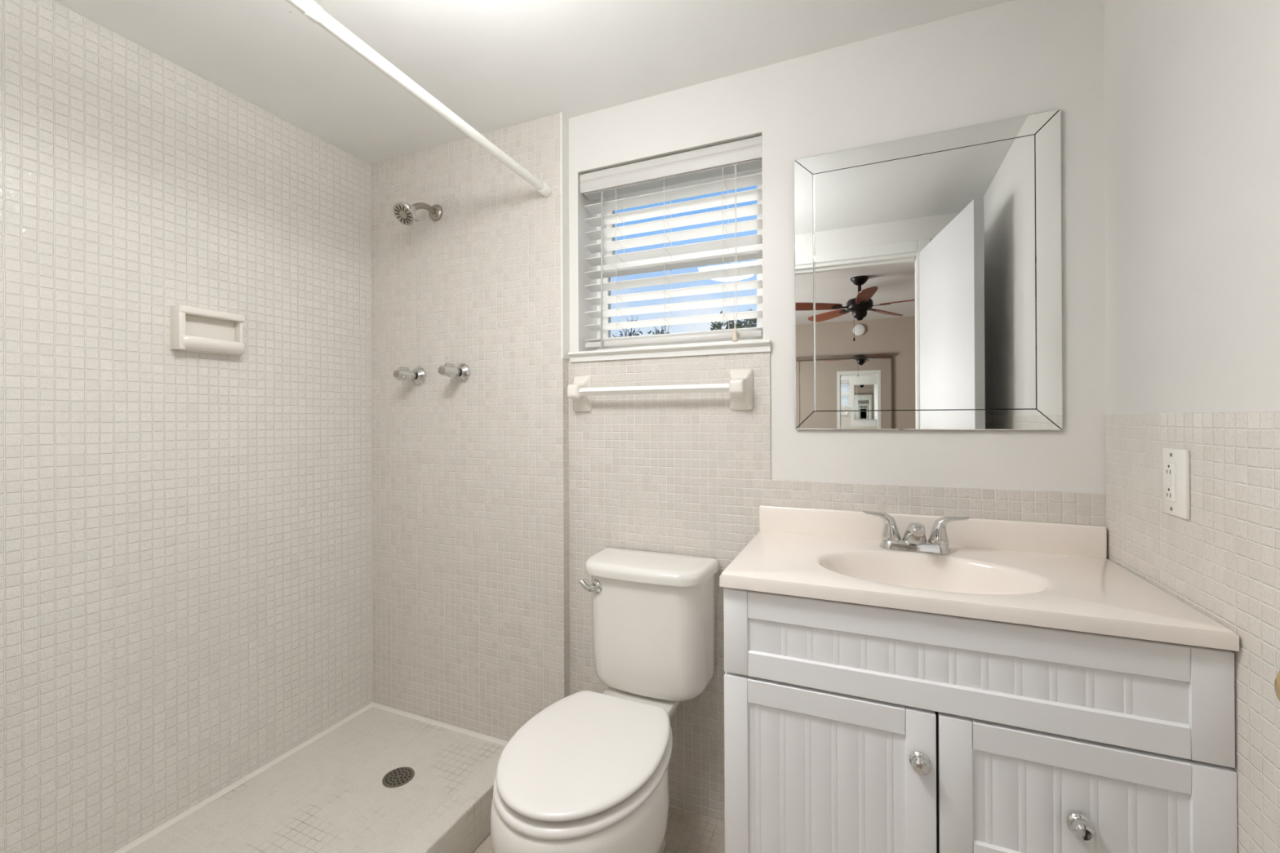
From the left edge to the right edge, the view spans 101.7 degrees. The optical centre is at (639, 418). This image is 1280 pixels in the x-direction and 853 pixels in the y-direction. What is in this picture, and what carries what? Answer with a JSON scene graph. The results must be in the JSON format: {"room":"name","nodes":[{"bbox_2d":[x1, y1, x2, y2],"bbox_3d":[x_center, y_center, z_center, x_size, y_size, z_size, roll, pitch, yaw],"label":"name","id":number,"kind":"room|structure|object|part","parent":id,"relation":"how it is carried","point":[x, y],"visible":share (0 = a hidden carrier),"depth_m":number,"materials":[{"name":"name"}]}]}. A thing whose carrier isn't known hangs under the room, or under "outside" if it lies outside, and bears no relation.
{"room":"bathroom","nodes":[
{"label":"bathroom","id":0,"kind":"room"},
{"bbox_2d":[0,0,373,852],"bbox_3d":[-1.386,0.101,1.495,0.120,2.230,1.810,0,0,23],"label":"wall","id":1,"kind":"structure","parent":0,"point":[186,537],"depth_m":1.46,"materials":[{"name":"tile"}]},
{"bbox_2d":[169,304,244,355],"bbox_3d":[-1.272,-0.256,1.542,0.056,0.125,0.170,0,0,23],"label":"soap dish","id":2,"kind":"object","parent":1,"relation":"attached to","point":[192,329],"visible":1,"depth_m":1.53,"materials":[{"name":"white ceramic"}]},
{"bbox_2d":[181,335,244,355],"bbox_3d":[-1.267,-0.214,1.542,0.048,0.038,0.164,0,0,23],"label":"tray","id":3,"kind":"object","parent":2,"relation":"on","point":[214,344],"depth_m":1.54,"materials":[{"name":"white ceramic"}]},
{"bbox_2d":[113,702,508,852],"bbox_3d":[-1.021,1.137,1.268,0.719,0.011,1.459,0,0,23],"label":"trim","id":4,"kind":"structure","parent":1,"relation":"attached to","point":[200,805],"depth_m":1.79,"materials":[{"name":"white tile"}]},
{"bbox_2d":[124,706,505,852],"bbox_3d":[-1.021,1.178,1.268,0.719,0.071,1.459,0,0,23],"label":"floor","id":5,"kind":"structure","parent":0,"point":[330,795],"depth_m":1.58,"materials":[{"name":"tile"}]},
{"bbox_2d":[382,767,414,787],"bbox_3d":[-0.767,1.140,1.657,0.094,0.003,0.094,0,0,23],"label":"shower drain","id":6,"kind":"object","parent":5,"relation":"on","point":[400,776],"visible":1,"depth_m":1.65,"materials":[{"name":"silver metal"}]},
{"bbox_2d":[371,112,569,741],"bbox_3d":[-0.615,0.098,2.018,0.886,2.230,0.241,0,0,23],"label":"wall","id":7,"kind":"structure","parent":0,"point":[471,594],"depth_m":1.88,"materials":[{"name":"tile"}]},
{"bbox_2d":[393,366,426,385],"bbox_3d":[-0.862,-0.160,1.934,0.069,0.069,0.108,0,0,23],"label":"shower valve","id":8,"kind":"object","parent":7,"relation":"attached to","point":[417,375],"visible":1,"depth_m":1.93,"materials":[{"name":"silver metal"}]},
{"bbox_3d":[-0.867,-0.160,1.923,0.037,0.037,0.077,0,0,23],"label":"handle","id":9,"kind":"part","parent":8,"relation":"part of","materials":[{"name":"silver metal"}]},
{"bbox_2d":[392,201,442,226],"bbox_3d":[-0.797,-0.739,1.869,0.084,0.120,0.176,0,0,23],"label":"showerhead","id":10,"kind":"object","parent":7,"relation":"attached to","point":[403,212],"visible":1,"depth_m":1.82,"materials":[{"name":"silver metal"}]},
{"bbox_3d":[-0.787,-0.759,1.895,0.022,0.051,0.117,0,0,25],"label":"arm","id":11,"kind":"part","parent":10,"relation":"part of","materials":[{"name":"silver metal"}]},
{"bbox_2d":[285,0,551,196],"bbox_3d":[-0.609,-0.794,1.091,0.040,0.096,1.459,0,0,24],"label":"shower curtain rod","id":12,"kind":"object","parent":7,"relation":"attached to","point":[309,9],"visible":1,"depth_m":1.21,"materials":[{"name":"white metal"}]},
{"bbox_2d":[438,362,470,382],"bbox_3d":[-0.668,-0.166,1.851,0.069,0.069,0.108,0,0,23],"label":"shower valve","id":13,"kind":"object","parent":7,"relation":"attached to","point":[461,372],"visible":1,"depth_m":1.85,"materials":[{"name":"silver metal"}]},
{"bbox_3d":[-0.673,-0.166,1.840,0.037,0.037,0.077,0,0,23],"label":"handle","id":14,"kind":"part","parent":13,"relation":"part of","materials":[{"name":"silver metal"}]},
{"bbox_2d":[560,111,569,359],"bbox_3d":[-0.253,-0.610,1.754,0.008,0.819,0.042,0,0,23],"label":"trim","id":15,"kind":"structure","parent":7,"relation":"attached to","point":[564,120],"depth_m":1.75,"materials":[{"name":"white paint"}]},
{"bbox_2d":[53,0,1012,164],"bbox_3d":[-0.271,-1.195,1.018,2.558,0.350,1.810,0,0,23],"label":"ceiling","id":16,"kind":"structure","parent":0,"point":[496,64],"depth_m":1.43,"materials":[{"name":"paint"}]},
{"bbox_2d":[472,805,724,852],"bbox_3d":[-0.260,1.260,1.014,2.558,0.100,1.810,0,0,23],"label":"floor","id":17,"kind":"structure","parent":0,"point":[686,832],"depth_m":1.51,"materials":[{"name":"tile"}]},
{"bbox_2d":[391,749,503,852],"bbox_3d":[-0.647,1.144,1.127,0.080,0.135,1.495,0,0,23],"label":"curb","id":18,"kind":"object","parent":17,"relation":"on","point":[461,824],"depth_m":1.43,"materials":[{"name":"tile"}]},
{"bbox_2d":[489,546,719,852],"bbox_3d":[-0.080,0.812,1.306,0.401,0.795,0.698,0,0,23],"label":"toilet","id":19,"kind":"object","parent":17,"relation":"on","point":[588,772],"visible":1,"depth_m":1.29,"materials":[{"name":"white ceramic"}]},
{"bbox_3d":[-0.132,0.790,1.202,0.373,0.020,0.449,0,0,23],"label":"seat","id":20,"kind":"part","parent":19,"relation":"part of","materials":[{"name":"white plastic"}]},
{"bbox_3d":[-0.131,0.762,1.204,0.362,0.016,0.442,0,0,23],"label":"lid","id":21,"kind":"part","parent":19,"relation":"part of","materials":[{"name":"white plastic"}]},
{"bbox_3d":[-0.089,1.006,1.300,0.388,0.408,0.680,0,0,23],"label":"bowl","id":22,"kind":"part","parent":19,"relation":"part of","materials":[{"name":"white ceramic"}]},
{"bbox_3d":[-0.140,0.488,1.520,0.075,0.041,0.038,0,0,23],"label":"flush lever","id":23,"kind":"part","parent":19,"relation":"part of","materials":[{"name":"silver metal"}]},
{"bbox_3d":[0.021,0.433,1.529,0.386,0.038,0.207,0,0,23],"label":"tank lid","id":24,"kind":"part","parent":19,"relation":"part of","materials":[{"name":"white ceramic"}]},
{"bbox_3d":[0.025,0.623,1.535,0.360,0.341,0.183,0,0,23],"label":"tank","id":25,"kind":"part","parent":19,"relation":"part of","materials":[{"name":"white ceramic"}]},
{"bbox_2d":[723,586,1237,852],"bbox_3d":[0.622,0.780,1.134,0.786,0.853,0.477,0,0,23],"label":"vanity cabinet","id":26,"kind":"object","parent":17,"relation":"on","point":[849,727],"visible":0.97,"depth_m":0.92,"materials":[{"name":"white wood"}]},
{"bbox_3d":[0.360,0.820,1.026,0.293,0.476,0.011,0,0,23],"label":"bead panel","id":27,"kind":"part","parent":26,"relation":"part of","materials":[{"name":"white wood"}]},
{"bbox_3d":[0.359,0.822,1.024,0.389,0.570,0.018,0,0,23],"label":"door","id":28,"kind":"part","parent":26,"relation":"part of","materials":[{"name":"white wood"}]},
{"bbox_3d":[0.505,0.624,0.938,0.036,0.036,0.024,0,0,23],"label":"knob","id":29,"kind":"part","parent":26,"relation":"part of","materials":[{"name":"silver metal"}]},
{"bbox_3d":[0.548,0.730,0.964,0.746,0.740,0.018,0,0,23],"label":"frame","id":30,"kind":"part","parent":26,"relation":"part of","materials":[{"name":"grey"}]},
{"bbox_3d":[0.540,0.445,0.949,0.686,0.074,0.011,0,0,23],"label":"bead panel","id":31,"kind":"part","parent":26,"relation":"part of","materials":[{"name":"white wood"}]},
{"bbox_2d":[719,505,1239,651],"bbox_3d":[0.619,0.348,1.144,0.787,0.197,0.469,0,0,23],"label":"countertop","id":32,"kind":"structure","parent":26,"relation":"on","point":[1048,575],"depth_m":1.12,"materials":[{"name":"white stone"}]},
{"bbox_2d":[862,510,969,554],"bbox_3d":[0.654,0.276,1.236,0.232,0.087,0.133,0,0,23],"label":"faucet","id":33,"kind":"object","parent":32,"relation":"on","point":[914,540],"visible":1,"depth_m":1.25,"materials":[{"name":"silver metal"}]},
{"bbox_3d":[0.602,0.266,1.300,0.087,0.067,0.044,0,0,23],"label":"handle","id":34,"kind":"part","parent":33,"relation":"part of","materials":[{"name":"silver metal"}]},
{"bbox_3d":[0.654,0.278,1.236,0.058,0.072,0.133,0,0,23],"label":"spout","id":35,"kind":"part","parent":33,"relation":"part of","materials":[{"name":"silver metal"}]},
{"bbox_3d":[0.736,0.265,1.243,0.087,0.067,0.044,0,0,23],"label":"handle","id":36,"kind":"part","parent":33,"relation":"part of","materials":[{"name":"silver metal"}]},
{"bbox_3d":[0.539,0.442,0.947,0.784,0.174,0.018,0,0,23],"label":"drawer","id":37,"kind":"part","parent":26,"relation":"part of","materials":[{"name":"white wood"}]},
{"bbox_3d":[0.718,0.668,0.847,0.036,0.036,0.024,0,0,23],"label":"knob","id":38,"kind":"part","parent":26,"relation":"part of","materials":[{"name":"silver metal"}]},
{"bbox_3d":[0.723,0.665,0.871,0.292,0.168,0.011,0,0,23],"label":"bead panel","id":39,"kind":"part","parent":26,"relation":"part of","materials":[{"name":"white wood"}]},
{"bbox_3d":[0.722,0.666,0.869,0.392,0.264,0.018,0,0,23],"label":"drawer","id":40,"kind":"part","parent":26,"relation":"part of","materials":[{"name":"white wood"}]},
{"bbox_2d":[568,0,1106,493],"bbox_3d":[0.514,0.092,1.558,1.552,2.230,0.200,0,0,23],"label":"wall","id":41,"kind":"structure","parent":0,"point":[1014,58],"depth_m":1.36,"materials":[{"name":"paint"}]},
{"bbox_2d":[568,339,770,362],"bbox_3d":[0.097,-0.207,1.690,0.662,0.032,0.166,0,0,23],"label":"sill","id":42,"kind":"structure","parent":41,"relation":"attached to","point":[753,346],"depth_m":1.61,"materials":[{"name":"white paint"}]},
{"bbox_2d":[596,168,762,350],"bbox_3d":[0.139,-0.528,1.789,0.614,0.610,0.060,0,0,23],"label":"window","id":43,"kind":"structure","parent":41,"relation":"in","point":[606,334],"depth_m":1.79,"materials":[{"name":"white plastic"}]},
{"bbox_2d":[579,135,762,349],"bbox_3d":[0.088,-0.527,1.670,0.608,0.600,0.080,0,0,23],"label":"window blind","id":44,"kind":"object","parent":43,"relation":"attached to","point":[743,155],"visible":0.94,"depth_m":1.66,"materials":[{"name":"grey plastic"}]},
{"bbox_3d":[-0.066,-0.507,1.750,0.001,0.510,0.054,0,0,27],"label":"ladder cord","id":45,"kind":"part","parent":44,"relation":"part of","materials":[{"name":"white fabric"}]},
{"bbox_3d":[0.090,-0.508,1.683,0.001,0.510,0.054,0,0,27],"label":"ladder cord","id":46,"kind":"part","parent":44,"relation":"part of","materials":[{"name":"white fabric"}]},
{"bbox_3d":[0.096,-0.250,1.680,0.595,0.018,0.052,0,0,23],"label":"rail","id":47,"kind":"part","parent":44,"relation":"part of","materials":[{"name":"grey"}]},
{"bbox_3d":[0.265,-0.509,1.608,0.001,0.510,0.054,0,0,27],"label":"ladder cord","id":48,"kind":"part","parent":44,"relation":"part of","materials":[{"name":"white fabric"}]},
{"bbox_3d":[0.284,-0.514,1.555,0.010,0.496,0.007,0,0,-3],"label":"lift cord","id":49,"kind":"part","parent":44,"relation":"part of","materials":[{"name":"white fabric"}]},
{"bbox_3d":[0.133,-0.406,1.775,0.570,0.320,0.026,0,0,23],"label":"sash","id":50,"kind":"part","parent":43,"relation":"part of","materials":[{"name":"white plastic"}]},
{"bbox_3d":[0.143,-0.667,1.802,0.570,0.282,0.026,0,0,23],"label":"sash","id":51,"kind":"part","parent":43,"relation":"part of","materials":[{"name":"white plastic"}]},
{"bbox_2d":[568,351,1106,822],"bbox_3d":[0.420,0.507,1.487,1.432,1.401,0.005,0,0,23],"label":"wall tile","id":52,"kind":"structure","parent":41,"relation":"attached to","point":[689,473],"depth_m":1.59,"materials":[{"name":"tile"}]},
{"bbox_2d":[567,368,753,412],"bbox_3d":[0.040,-0.083,1.608,0.602,0.120,0.072,0,0,23],"label":"towel bar","id":53,"kind":"object","parent":52,"relation":"attached to","point":[740,387],"visible":1,"depth_m":1.55,"materials":[{"name":"white ceramic"}]},
{"bbox_3d":[-0.205,-0.081,1.712,0.069,0.120,0.072,0,0,23],"label":"post","id":54,"kind":"part","parent":53,"relation":"part of","materials":[{"name":"white ceramic"}]},
{"bbox_3d":[0.284,-0.084,1.503,0.069,0.120,0.072,0,0,23],"label":"post","id":55,"kind":"part","parent":53,"relation":"part of","materials":[{"name":"white ceramic"}]},
{"bbox_2d":[794,108,1062,430],"bbox_3d":[0.718,-0.350,1.356,0.608,0.760,0.012,0,0,23],"label":"wall mirror","id":56,"kind":"object","parent":41,"relation":"attached to","point":[928,272],"visible":1,"depth_m":1.34,"materials":[{"name":"grey mirror"}]},
{"bbox_2d":[759,505,1106,558],"bbox_3d":[0.707,0.286,1.351,0.786,0.072,0.020,0,0,23],"label":"backsplash","id":57,"kind":"structure","parent":41,"relation":"attached to","point":[1080,540],"depth_m":1.29,"materials":[{"name":"white stone"}]},
{"bbox_2d":[1104,0,1279,413],"bbox_3d":[0.819,0.089,0.444,0.116,2.230,1.610,0,0,23],"label":"wall","id":58,"kind":"structure","parent":0,"point":[1193,86],"depth_m":0.89,"materials":[{"name":"paint"}]},
{"bbox_2d":[1105,410,1279,852],"bbox_3d":[0.786,0.597,0.515,0.004,1.215,1.495,0,0,23],"label":"wall tile","id":59,"kind":"structure","parent":58,"relation":"attached to","point":[1222,562],"depth_m":0.80,"materials":[{"name":"tile"}]},
{"bbox_2d":[1162,447,1190,519],"bbox_3d":[0.953,0.114,0.930,0.012,0.120,0.076,0,0,23],"label":"outlet","id":60,"kind":"object","parent":59,"relation":"attached to","point":[1175,462],"visible":1,"depth_m":0.92,"materials":[{"name":"white plastic"}]},
{"bbox_2d":[1164,462,1176,502],"bbox_3d":[0.953,0.114,0.936,0.004,0.068,0.033,0,0,23],"label":"receptacle","id":61,"kind":"object","parent":60,"relation":"attached to","point":[1170,468],"depth_m":0.93,"materials":[{"name":"white plastic"}]},
{"bbox_2d":[1274,669,1279,701],"bbox_3d":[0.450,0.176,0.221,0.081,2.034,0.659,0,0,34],"label":"door knob","id":62,"kind":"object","parent":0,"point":[1277,683],"depth_m":0.47,"materials":[{"name":"gold metal"}]},
{"label":"outside","id":63,"kind":"structure","parent":0,"visible":0},
{"bbox_3d":[7.538,1.547,30.357,70.000,0.150,58.245,0,0,23],"label":"ground","id":64,"kind":"structure","parent":63,"visible":0},
{"bbox_2d":[612,315,669,337],"bbox_3d":[-0.244,-0.522,13.115,2.952,4.002,2.606,0,0,7],"label":"tree","id":65,"kind":"object","parent":64,"relation":"on","point":[631,333],"visible":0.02,"depth_m":12.46,"materials":[{"name":"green plant"}]},
{"bbox_2d":[708,308,756,330],"bbox_3d":[2.758,-0.584,11.937,2.600,4.096,2.593,0,0,-1],"label":"tree","id":66,"kind":"object","parent":64,"relation":"on","point":[718,326],"visible":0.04,"depth_m":11.63,"materials":[{"name":"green plant"}]}
]}

